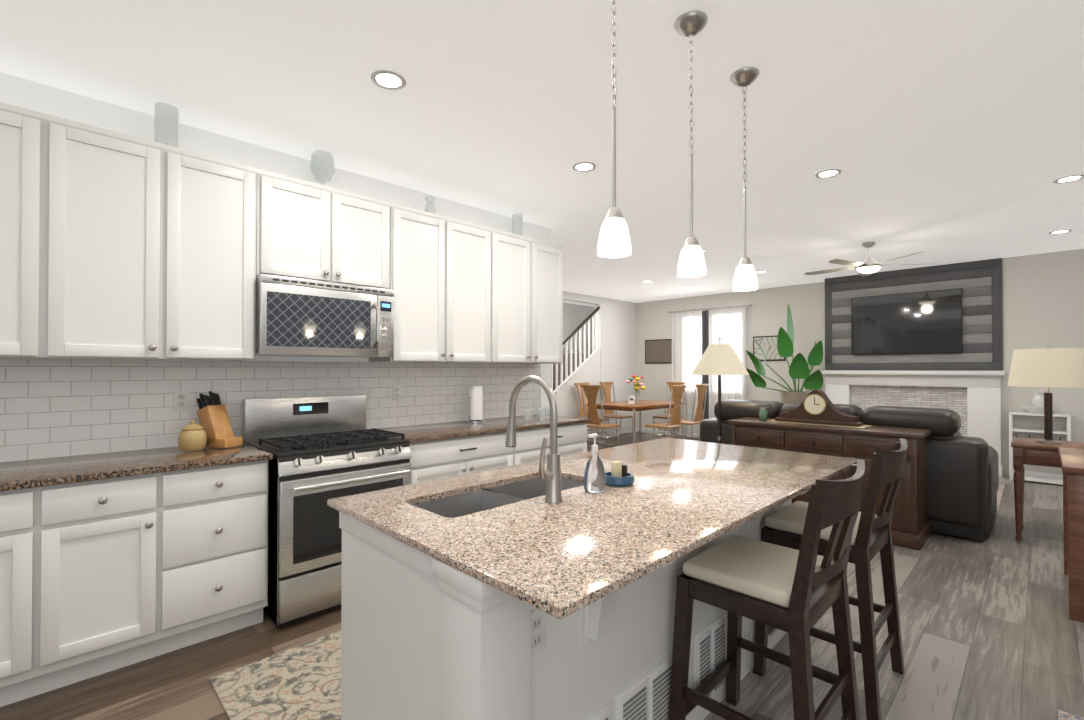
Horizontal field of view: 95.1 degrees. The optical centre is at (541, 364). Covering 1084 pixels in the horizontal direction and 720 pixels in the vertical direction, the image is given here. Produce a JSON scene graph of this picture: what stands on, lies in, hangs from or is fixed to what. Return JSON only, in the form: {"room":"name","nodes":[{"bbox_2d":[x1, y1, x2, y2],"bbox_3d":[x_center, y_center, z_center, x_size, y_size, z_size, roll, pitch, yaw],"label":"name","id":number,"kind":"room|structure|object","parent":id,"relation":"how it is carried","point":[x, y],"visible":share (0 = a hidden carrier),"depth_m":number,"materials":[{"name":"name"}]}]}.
{"room":"kitchen","nodes":[
{"label":"kitchen","id":0,"kind":"room"},
{"bbox_2d":[0,72,550,414],"bbox_3d":[-3.010,-0.013,2.043,8.600,2.780,0.140,1,-1,-45],"label":"wall","id":1,"kind":"structure","parent":0,"point":[35,96],"depth_m":3.10,"materials":[{"name":"white paint"}]},
{"bbox_2d":[0,102,71,358],"bbox_3d":[-2.504,-0.584,2.205,0.550,1.105,0.349,1,-1,-45],"label":"upper cabinet","id":2,"kind":"object","parent":1,"relation":"attached to","point":[36,147],"depth_m":2.21,"materials":[{"name":"white wood"}]},
{"bbox_2d":[68,121,259,360],"bbox_3d":[-2.079,-0.580,2.628,0.930,1.105,0.349,1,-1,-45],"label":"upper cabinet","id":3,"kind":"object","parent":1,"relation":"attached to","point":[115,245],"depth_m":2.52,"materials":[{"name":"white wood"}]},
{"bbox_2d":[154,102,178,146],"bbox_3d":[-2.040,-1.283,2.695,0.110,0.300,0.110,1,-1,-45],"label":"cylinder","id":4,"kind":"object","parent":3,"relation":"on","point":[161,137],"visible":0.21,"depth_m":2.67,"materials":[{"name":"white"}]},
{"bbox_2d":[0,358,540,462],"bbox_3d":[-3.010,0.222,1.933,8.450,0.509,0.011,1,-1,-45],"label":"tile backsplash","id":5,"kind":"structure","parent":1,"relation":"attached to","point":[53,408],"depth_m":2.84,"materials":[{"name":"white tile"}]},
{"bbox_2d":[173,390,188,410],"bbox_3d":[-2.076,0.207,2.849,0.071,0.115,0.029,1,-1,-45],"label":"outlet","id":6,"kind":"object","parent":5,"relation":"attached to","point":[180,400],"depth_m":2.85,"materials":[{"name":"white plastic"}]},
{"bbox_2d":[392,385,400,399],"bbox_3d":[-1.121,0.215,3.798,0.067,0.109,0.029,1,-1,-45],"label":"outlet","id":7,"kind":"object","parent":5,"relation":"attached to","point":[396,388],"depth_m":3.80,"materials":[{"name":"white plastic"}]},
{"bbox_2d":[260,169,395,293],"bbox_3d":[-1.455,-0.820,3.251,0.824,0.615,0.349,1,-1,-45],"label":"upper cabinet","id":8,"kind":"object","parent":1,"relation":"attached to","point":[309,230],"depth_m":3.10,"materials":[{"name":"white wood"}]},
{"bbox_2d":[310,150,334,184],"bbox_3d":[-1.451,-1.282,3.280,0.156,0.310,0.156,1,-1,-45],"label":"glass hurricane vase","id":9,"kind":"object","parent":8,"relation":"on","point":[318,167],"visible":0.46,"depth_m":3.24,"materials":[{"name":"white"}]},
{"bbox_2d":[256,274,393,357],"bbox_3d":[-1.411,-0.280,3.195,0.814,0.455,0.457,1,-1,-45],"label":"microwave","id":10,"kind":"object","parent":8,"relation":"attached to","point":[297,317],"visible":0.98,"depth_m":3.02,"materials":[{"name":"silver metal"}]},
{"bbox_2d":[369,204,499,362],"bbox_3d":[-0.848,-0.569,3.851,1.020,1.105,0.349,1,-1,-45],"label":"upper cabinet","id":11,"kind":"object","parent":1,"relation":"attached to","point":[447,296],"depth_m":3.74,"materials":[{"name":"white wood"}]},
{"bbox_2d":[424,196,436,213],"bbox_3d":[-0.870,-1.207,3.858,0.100,0.170,0.100,1,-1,-45],"label":"glass vase","id":12,"kind":"object","parent":11,"relation":"on","point":[429,206],"visible":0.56,"depth_m":3.84,"materials":[{"name":"white"}]},
{"bbox_2d":[500,230,562,363],"bbox_3d":[-0.247,-0.564,4.449,0.935,1.105,0.349,1,-1,-45],"label":"upper cabinet","id":13,"kind":"object","parent":1,"relation":"attached to","point":[531,270],"depth_m":4.37,"materials":[{"name":"white wood"}]},
{"bbox_2d":[512,213,522,235],"bbox_3d":[-0.224,-1.236,4.500,0.100,0.240,0.100,1,-1,-45],"label":"cylinder","id":14,"kind":"object","parent":13,"relation":"on","point":[518,224],"visible":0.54,"depth_m":4.47,"materials":[{"name":"white"}]},
{"bbox_2d":[0,433,1083,719],"bbox_3d":[0.628,1.419,3.263,15.500,0.060,14.000,1,-1,-45],"label":"floor","id":15,"kind":"structure","parent":0,"point":[992,629],"depth_m":2.38,"materials":[{"name":"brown wood"}]},
{"bbox_2d":[0,486,63,706],"bbox_3d":[-2.409,0.936,2.071,0.559,0.884,0.624,1,-1,-45],"label":"base cabinet","id":16,"kind":"object","parent":15,"relation":"on","point":[31,521],"depth_m":2.01,"materials":[{"name":"white wood"}]},
{"bbox_2d":[64,474,163,685],"bbox_3d":[-2.142,0.938,2.336,0.462,0.884,0.624,1,-1,-45],"label":"base cabinet","id":17,"kind":"object","parent":15,"relation":"on","point":[109,562],"depth_m":2.17,"materials":[{"name":"white wood"}]},
{"bbox_2d":[0,442,272,493],"bbox_3d":[-2.712,0.476,1.761,3.032,0.030,0.646,1,-1,-45],"label":"countertop","id":18,"kind":"structure","parent":17,"relation":"on","point":[26,474],"depth_m":2.33,"materials":[{"name":"brown stone"}]},
{"bbox_2d":[178,421,206,450],"bbox_3d":[-1.916,0.388,2.718,0.132,0.160,0.132,1,-1,-45],"label":"ceramic jar","id":19,"kind":"object","parent":18,"relation":"on","point":[192,436],"visible":1,"depth_m":2.67,"materials":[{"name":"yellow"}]},
{"bbox_2d":[197,391,242,447],"bbox_3d":[-1.864,0.312,2.866,0.254,0.314,0.126,0,-1,20],"label":"knife block","id":20,"kind":"object","parent":18,"relation":"on","point":[213,418],"visible":1,"depth_m":2.83,"materials":[{"name":"brown wood"}]},
{"bbox_2d":[164,462,267,653],"bbox_3d":[-1.839,0.941,2.638,0.527,0.884,0.624,1,-1,-45],"label":"base cabinet","id":21,"kind":"object","parent":15,"relation":"on","point":[216,518],"depth_m":2.44,"materials":[{"name":"white wood"}]},
{"bbox_2d":[210,630,340,719],"bbox_3d":[-0.669,1.376,2.405,1.450,0.008,0.750,1,-1,-45],"label":"runner rug","id":22,"kind":"object","parent":15,"relation":"on","point":[301,682],"visible":0.18,"depth_m":2.12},
{"bbox_2d":[242,394,411,627],"bbox_3d":[-1.308,0.792,3.052,0.764,1.160,0.778,1,-1,-45],"label":"range","id":23,"kind":"object","parent":15,"relation":"on","point":[322,449],"visible":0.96,"depth_m":2.74,"materials":[{"name":"silver metal"}]},
{"bbox_2d":[410,430,523,483],"bbox_3d":[-0.731,0.951,3.739,0.977,0.884,0.624,1,-1,-45],"label":"base cabinet","id":24,"kind":"object","parent":15,"relation":"on","point":[429,461],"depth_m":3.47,"materials":[{"name":"white wood"}]},
{"bbox_2d":[380,414,590,441],"bbox_3d":[-0.434,0.497,4.026,1.822,0.030,0.646,1,-1,-45],"label":"countertop","id":25,"kind":"structure","parent":24,"relation":"on","point":[436,432],"depth_m":3.77,"materials":[{"name":"brown stone"}]},
{"bbox_2d":[465,376,485,422],"bbox_3d":[-0.558,0.288,4.154,0.171,0.386,0.170,1,-1,-45],"label":"paper towel holder","id":26,"kind":"object","parent":25,"relation":"on","point":[475,403],"visible":1,"depth_m":4.10,"materials":[{"name":"white paper"}]},
{"bbox_2d":[524,408,532,419],"bbox_3d":[-0.126,0.440,4.357,0.062,0.085,0.060,1,-1,-45],"label":"glass tumbler","id":27,"kind":"object","parent":25,"relation":"on","point":[529,413],"depth_m":4.37,"materials":[{"name":"white"}]},
{"bbox_2d":[537,407,547,418],"bbox_3d":[-0.005,0.441,4.448,0.062,0.085,0.060,1,-1,-45],"label":"glass tumbler","id":28,"kind":"object","parent":25,"relation":"on","point":[540,414],"depth_m":4.47,"materials":[{"name":"white"}]},
{"bbox_2d":[524,422,586,462],"bbox_3d":[-0.144,0.956,4.323,0.947,0.884,0.624,1,-1,-45],"label":"base cabinet","id":29,"kind":"object","parent":15,"relation":"on","point":[571,440],"depth_m":4.18,"materials":[{"name":"white wood"}]},
{"bbox_2d":[551,306,599,439],"bbox_3d":[-0.101,0.081,9.236,2.570,2.725,1.100,1,-1,-45],"label":"stairs","id":30,"kind":"structure","parent":15,"relation":"on","point":[572,369],"depth_m":9.36,"materials":[{"name":"grey carpet"}]},
{"bbox_2d":[327,471,843,719],"bbox_3d":[0.394,0.932,2.047,2.102,0.892,1.002,1,-1,-45],"label":"kitchen island","id":31,"kind":"object","parent":15,"relation":"on","point":[424,636],"depth_m":1.42,"materials":[{"name":"wood"}]},
{"bbox_2d":[327,439,856,622],"bbox_3d":[0.419,0.475,2.071,2.170,0.022,1.090,1,-1,-45],"label":"island countertop","id":32,"kind":"structure","parent":31,"relation":"on","point":[570,557],"depth_m":1.52,"materials":[{"name":"beige stone"}]},
{"bbox_2d":[415,475,583,514],"bbox_3d":[-0.119,0.574,1.824,0.728,0.204,0.298,1,-1,-45],"label":"sink","id":33,"kind":"object","parent":32,"relation":"in","point":[498,492],"depth_m":1.89,"materials":[{"name":"grey metal"}]},
{"bbox_2d":[505,375,566,502],"bbox_3d":[-0.050,0.249,1.726,0.103,0.424,0.270,1,-1,-45],"label":"faucet","id":34,"kind":"object","parent":32,"relation":"on","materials":[{"name":"silver metal"}]},
{"bbox_2d":[584,434,605,492],"bbox_3d":[0.192,0.356,1.804,0.080,0.207,0.080,1,-1,-45],"label":"soap bottle","id":35,"kind":"object","parent":32,"relation":"on","point":[594,477],"visible":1,"depth_m":1.78,"materials":[{"name":"white"}]},
{"bbox_2d":[605,461,633,486],"bbox_3d":[0.295,0.418,1.919,0.124,0.085,0.124,1,-1,-45],"label":"sponge caddy","id":36,"kind":"object","parent":32,"relation":"on","point":[618,475],"visible":0.94,"depth_m":1.89,"materials":[{"name":"blue ceramic"}]},
{"bbox_2d":[574,382,609,443],"bbox_3d":[0.903,0.889,9.020,0.420,1.105,0.510,1,-1,-45],"label":"dining chair","id":37,"kind":"object","parent":15,"relation":"on","point":[580,413],"visible":0.56,"depth_m":9.11,"materials":[{"name":"brown wood"}]},
{"bbox_2d":[580,385,619,449],"bbox_3d":[0.935,0.879,7.973,0.510,1.105,0.420,1,-1,-45],"label":"dining chair","id":38,"kind":"object","parent":15,"relation":"on","point":[591,391],"visible":0.77,"depth_m":7.83,"materials":[{"name":"brown wood"}]},
{"bbox_2d":[600,382,632,441],"bbox_3d":[1.435,0.894,9.549,0.420,1.105,0.510,1,-1,-45],"label":"dining chair","id":39,"kind":"object","parent":15,"relation":"on","point":[606,386],"visible":0.69,"depth_m":9.63,"materials":[{"name":"brown wood"}]},
{"bbox_2d":[587,400,685,443],"bbox_3d":[1.680,1.056,8.712,1.570,0.765,1.000,1,-1,-45],"label":"dining table","id":40,"kind":"object","parent":15,"relation":"on","point":[640,406],"visible":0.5,"depth_m":8.36,"materials":[{"name":"brown wood"}]},
{"bbox_2d":[628,396,635,403],"bbox_3d":[1.534,0.605,8.416,0.070,0.130,0.120,1,-1,-45],"label":"card","id":41,"kind":"object","parent":40,"relation":"on","point":[632,399],"visible":1,"depth_m":8.40,"materials":[{"name":"white paper"}]},
{"bbox_2d":[626,375,645,402],"bbox_3d":[1.657,0.428,8.700,0.283,0.490,0.382,1,-1,-45],"label":"flower vase","id":42,"kind":"object","parent":40,"relation":"on","point":[637,384],"visible":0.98,"depth_m":8.66,"materials":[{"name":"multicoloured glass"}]},
{"bbox_2d":[645,385,685,440],"bbox_3d":[1.982,0.879,7.935,0.420,1.105,0.510,1,-1,-45],"label":"dining chair","id":43,"kind":"object","parent":15,"relation":"on","point":[676,418],"visible":0.77,"depth_m":7.80,"materials":[{"name":"brown wood"}]},
{"bbox_2d":[652,382,684,439],"bbox_3d":[2.424,0.893,9.454,0.510,1.105,0.420,1,-1,-45],"label":"dining chair","id":44,"kind":"object","parent":15,"relation":"on","point":[664,416],"visible":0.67,"depth_m":9.57,"materials":[{"name":"brown wood"}]},
{"bbox_2d":[670,384,708,440],"bbox_3d":[2.513,0.884,8.464,0.420,1.105,0.510,1,-1,-45],"label":"dining chair","id":45,"kind":"object","parent":15,"relation":"on","point":[700,411],"visible":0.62,"depth_m":8.32,"materials":[{"name":"brown wood"}]},
{"bbox_2d":[691,338,748,443],"bbox_3d":[1.842,0.564,5.142,0.570,1.684,0.570,1,-1,-45],"label":"floor lamp","id":46,"kind":"object","parent":15,"relation":"on","point":[719,359],"visible":0.75,"depth_m":5.00,"materials":[{"name":"beige fabric"}]},
{"bbox_2d":[669,459,864,719],"bbox_3d":[0.787,0.851,1.697,0.500,1.047,0.523,1,-1,-45],"label":"bar stool","id":47,"kind":"object","parent":15,"relation":"on","point":[795,594],"visible":1,"depth_m":1.61,"materials":[{"name":"brown wood"}]},
{"bbox_2d":[746,303,822,404],"bbox_3d":[3.798,0.220,7.658,1.183,2.418,1.117,1,-1,-45],"label":"potted plant","id":48,"kind":"object","parent":15,"relation":"on","point":[798,367],"visible":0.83,"depth_m":7.62,"materials":[{"name":"green plant"}]},
{"bbox_2d":[727,417,931,549],"bbox_3d":[2.465,0.965,4.382,0.502,0.868,1.500,1,-1,-45],"label":"sideboard","id":49,"kind":"object","parent":15,"relation":"on","point":[910,526],"visible":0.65,"depth_m":3.98,"materials":[{"name":"brown wood"}]},
{"bbox_2d":[759,408,767,419],"bbox_3d":[2.124,0.475,4.760,0.076,0.115,0.075,1,-1,-45],"label":"glass jar","id":50,"kind":"object","parent":49,"relation":"on","point":[763,413],"visible":1,"depth_m":4.73,"materials":[{"name":"green glass"}]},
{"bbox_2d":[767,419,871,428],"bbox_3d":[2.462,0.526,4.433,0.260,0.009,0.780,1,-1,-45],"label":"tray","id":51,"kind":"object","parent":49,"relation":"on","point":[862,426],"visible":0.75,"depth_m":4.32,"materials":[{"name":"brown wood"}]},
{"bbox_2d":[775,389,862,426],"bbox_3d":[2.455,0.373,4.427,0.142,0.300,0.680,1,-1,-45],"label":"mantel clock","id":52,"kind":"object","parent":51,"relation":"on","point":[816,406],"visible":1,"depth_m":4.37,"materials":[{"name":"brown wood"}]},
{"bbox_2d":[753,438,907,719],"bbox_3d":[1.304,0.855,2.212,0.500,1.047,0.523,1,-1,-45],"label":"bar stool","id":53,"kind":"object","parent":15,"relation":"on","point":[871,535],"visible":0.81,"depth_m":2.03,"materials":[{"name":"brown wood"}]},
{"bbox_2d":[700,399,998,540],"bbox_3d":[2.995,0.889,5.086,1.220,1.008,2.440,1,-1,-45],"label":"leather sofa","id":54,"kind":"object","parent":15,"relation":"on","point":[962,480],"visible":0.4,"depth_m":4.02,"materials":[{"name":"black leather"}]},
{"bbox_2d":[821,370,1005,476],"bbox_3d":[5.098,0.755,6.974,0.234,1.335,2.080,1,-1,-45],"label":"fireplace mantel","id":55,"kind":"object","parent":15,"relation":"on","point":[972,399],"visible":0.54,"depth_m":6.73,"materials":[{"name":"white"}]},
{"bbox_2d":[994,483,1005,520],"bbox_3d":[3.881,1.408,5.948,2.000,0.010,2.380,1,-1,-45],"label":"living room rug","id":56,"kind":"object","parent":15,"relation":"on","point":[1000,491],"visible":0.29,"depth_m":5.37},
{"bbox_2d":[1009,392,1070,484],"bbox_3d":[5.996,0.874,5.982,0.320,1.080,0.520,1,-1,-45],"label":"shelf unit","id":57,"kind":"object","parent":15,"relation":"on","point":[1037,409],"visible":0.67,"depth_m":5.96,"materials":[{"name":"white wood"}]},
{"bbox_2d":[1011,437,1083,541],"bbox_3d":[4.084,1.010,3.904,0.500,0.770,0.550,1,-1,-45],"label":"end table","id":58,"kind":"object","parent":15,"relation":"on","point":[1028,451],"visible":0.77,"depth_m":3.90,"materials":[{"name":"brown wood"}]},
{"bbox_2d":[1007,345,1083,444],"bbox_3d":[4.003,0.234,3.922,0.470,0.779,0.470,1,-1,-45],"label":"table lamp","id":59,"kind":"object","parent":58,"relation":"on","point":[1048,367],"visible":1,"depth_m":3.80,"materials":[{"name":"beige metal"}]},
{"bbox_2d":[1058,447,1083,622],"bbox_3d":[3.497,0.968,2.693,0.940,0.830,0.940,1,-1,-45],"label":"cabinet","id":60,"kind":"object","parent":15,"relation":"on","point":[1072,462],"visible":1,"depth_m":2.68,"materials":[{"name":"brown wood"}]},
{"bbox_2d":[1058,710,1083,719],"bbox_3d":[1.987,1.366,1.358,0.940,0.008,0.780,1,-1,-45],"label":"entry rug","id":61,"kind":"object","parent":15,"relation":"on","point":[1062,715],"visible":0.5,"depth_m":1.93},
{"bbox_2d":[0,0,1083,306],"bbox_3d":[0.628,-1.431,3.289,15.500,0.080,14.000,1,-1,-45],"label":"ceiling","id":62,"kind":"structure","parent":0,"point":[940,132],"depth_m":2.69,"materials":[{"name":"white paint"}]},
{"bbox_2d":[370,70,406,89],"bbox_3d":[-0.751,-1.398,2.431,0.167,0.011,0.172,1,-1,-45],"label":"recessed light","id":63,"kind":"object","parent":62,"relation":"in","point":[388,79],"depth_m":2.43,"materials":[{"name":"white"}]},
{"bbox_2d":[572,162,595,171],"bbox_3d":[0.294,-1.388,3.472,0.172,0.011,0.168,1,-1,-45],"label":"recessed light","id":64,"kind":"object","parent":62,"relation":"in","point":[580,166],"depth_m":3.47,"materials":[{"name":"white"}]},
{"bbox_2d":[597,0,630,257],"bbox_3d":[0.241,-0.887,1.659,0.132,1.037,0.132,1,-1,-45],"label":"pendant light","id":65,"kind":"object","parent":62,"relation":"hanging from","point":[614,239],"visible":1,"depth_m":1.64,"materials":[{"name":"white glass"}]},
{"bbox_2d":[674,10,707,276],"bbox_3d":[0.610,-0.883,2.026,0.132,1.037,0.132,1,-1,-45],"label":"pendant light","id":66,"kind":"object","parent":62,"relation":"hanging from","point":[689,24],"visible":1,"depth_m":2.00,"materials":[{"name":"white glass"}]},
{"bbox_2d":[730,67,758,290],"bbox_3d":[0.979,-0.880,2.392,0.132,1.037,0.132,1,-1,-45],"label":"pendant light","id":67,"kind":"object","parent":62,"relation":"hanging from","point":[745,277],"visible":1,"depth_m":2.37,"materials":[{"name":"white glass"}]},
{"bbox_2d":[815,169,841,177],"bbox_3d":[2.071,-1.387,3.593,0.175,0.011,0.162,1,-1,-45],"label":"recessed light","id":68,"kind":"object","parent":62,"relation":"in","point":[828,173],"depth_m":3.60,"materials":[{"name":"white"}]},
{"bbox_2d":[805,242,936,275],"bbox_3d":[3.649,-1.197,5.635,1.279,0.344,1.230,1,-1,-45],"label":"ceiling fan","id":69,"kind":"object","parent":62,"relation":"hanging from","point":[868,265],"visible":1,"depth_m":5.53,"materials":[{"name":"silver metal"}]},
{"bbox_2d":[1048,229,1071,233],"bbox_3d":[5.350,-1.373,5.123,0.184,0.011,0.164,1,-1,-45],"label":"recessed light","id":70,"kind":"object","parent":62,"relation":"in","point":[1067,230],"depth_m":5.12,"materials":[{"name":"white"}]},
{"bbox_2d":[1053,174,1083,183],"bbox_3d":[3.923,-1.386,3.696,0.183,0.011,0.155,1,-1,-45],"label":"recessed light","id":71,"kind":"object","parent":62,"relation":"in","point":[1071,178],"depth_m":3.69,"materials":[{"name":"white"}]},
{"bbox_2d":[563,302,594,353],"bbox_3d":[-1.230,0.051,9.009,6.949,2.780,0.150,1,-1,-45],"label":"wall","id":72,"kind":"structure","parent":0,"point":[575,316],"depth_m":10.85,"materials":[{"name":"white paint"}]},
{"bbox_2d":[563,291,635,431],"bbox_3d":[-0.131,0.048,8.613,5.949,2.780,0.140,1,-1,-45],"label":"wall","id":73,"kind":"structure","parent":0,"point":[617,332],"depth_m":10.16,"materials":[{"name":"white paint"}]},
{"bbox_2d":[601,428,636,435],"bbox_3d":[1.586,1.407,10.199,1.200,0.090,0.013,1,-1,-45],"label":"baseboard","id":74,"kind":"structure","parent":73,"relation":"attached to","point":[628,430],"depth_m":10.25,"materials":[{"name":"white"}]},
{"bbox_2d":[636,282,824,430],"bbox_3d":[5.078,0.039,7.700,0.150,2.780,14.000,1,-1,-45],"label":"wall","id":75,"kind":"structure","parent":0,"point":[766,313],"depth_m":8.87,"materials":[{"name":"white paint"}]},
{"bbox_2d":[645,339,671,363],"bbox_3d":[2.421,-0.267,10.251,0.022,0.500,0.680,1,-1,-45],"label":"framed picture","id":76,"kind":"object","parent":75,"relation":"attached to","point":[658,351],"visible":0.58,"depth_m":10.25,"materials":[{"name":"black"}]},
{"bbox_2d":[637,428,698,438],"bbox_3d":[3.338,1.399,9.316,0.018,0.090,3.734,1,-1,-45],"label":"baseboard","id":77,"kind":"structure","parent":75,"relation":"attached to","point":[649,431],"depth_m":10.32,"materials":[{"name":"white"}]},
{"bbox_2d":[668,303,751,313],"bbox_3d":[3.161,-1.055,9.442,0.123,0.050,1.690,1,-1,-45],"label":"curtain rod","id":78,"kind":"object","parent":75,"relation":"attached to","point":[720,307],"visible":1,"depth_m":9.37,"materials":[{"name":"silver metal"}]},
{"bbox_2d":[672,311,701,438],"bbox_3d":[2.817,0.198,9.689,0.070,2.440,0.650,1,-1,-45],"label":"sheer curtain","id":79,"kind":"object","parent":78,"relation":"hanging from","point":[686,342],"visible":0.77,"depth_m":9.66,"materials":[{"name":"white fabric"}]},
{"bbox_2d":[702,310,708,419],"bbox_3d":[3.099,0.195,9.412,0.060,2.440,0.140,1,-1,-45],"label":"curtain","id":80,"kind":"object","parent":78,"relation":"hanging from","point":[705,334],"visible":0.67,"depth_m":9.42,"materials":[{"name":"grey fabric"}]},
{"bbox_2d":[709,307,745,418],"bbox_3d":[3.396,0.192,9.107,0.070,2.440,0.710,1,-1,-45],"label":"sheer curtain","id":81,"kind":"object","parent":78,"relation":"hanging from","point":[727,326],"visible":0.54,"depth_m":9.08,"materials":[{"name":"white fabric"}]},
{"bbox_2d":[753,335,785,360],"bbox_3d":[3.976,-0.282,8.687,0.022,0.440,0.550,1,-1,-45],"label":"framed picture","id":82,"kind":"object","parent":75,"relation":"attached to","point":[768,344],"visible":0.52,"depth_m":8.69},
{"bbox_2d":[832,249,1083,475],"bbox_3d":[7.206,0.017,5.240,0.299,2.780,7.510,1,-1,-45],"label":"wall","id":83,"kind":"structure","parent":0,"point":[1043,299],"depth_m":6.11,"materials":[{"name":"white paint"}]},
{"bbox_2d":[825,258,1002,369],"bbox_3d":[5.166,-0.638,7.064,0.029,1.433,2.045,1,-1,-45],"label":"panel","id":84,"kind":"object","parent":83,"relation":"attached to","point":[967,278],"visible":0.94,"depth_m":6.83,"materials":[{"name":"grey wood"}]},
{"bbox_2d":[851,288,962,354],"bbox_3d":[5.129,-0.579,7.038,0.055,0.855,1.280,1,-1,-45],"label":"tv","id":85,"kind":"object","parent":84,"relation":"attached to","point":[919,322],"visible":1,"depth_m":6.97,"materials":[{"name":"black glass"}]},
{"bbox_2d":[1014,470,1062,478],"bbox_3d":[7.838,1.354,4.369,0.013,0.090,5.400,1,-1,-45],"label":"baseboard","id":86,"kind":"structure","parent":83,"relation":"attached to","point":[1033,473],"depth_m":6.07,"materials":[{"name":"white"}]}
]}

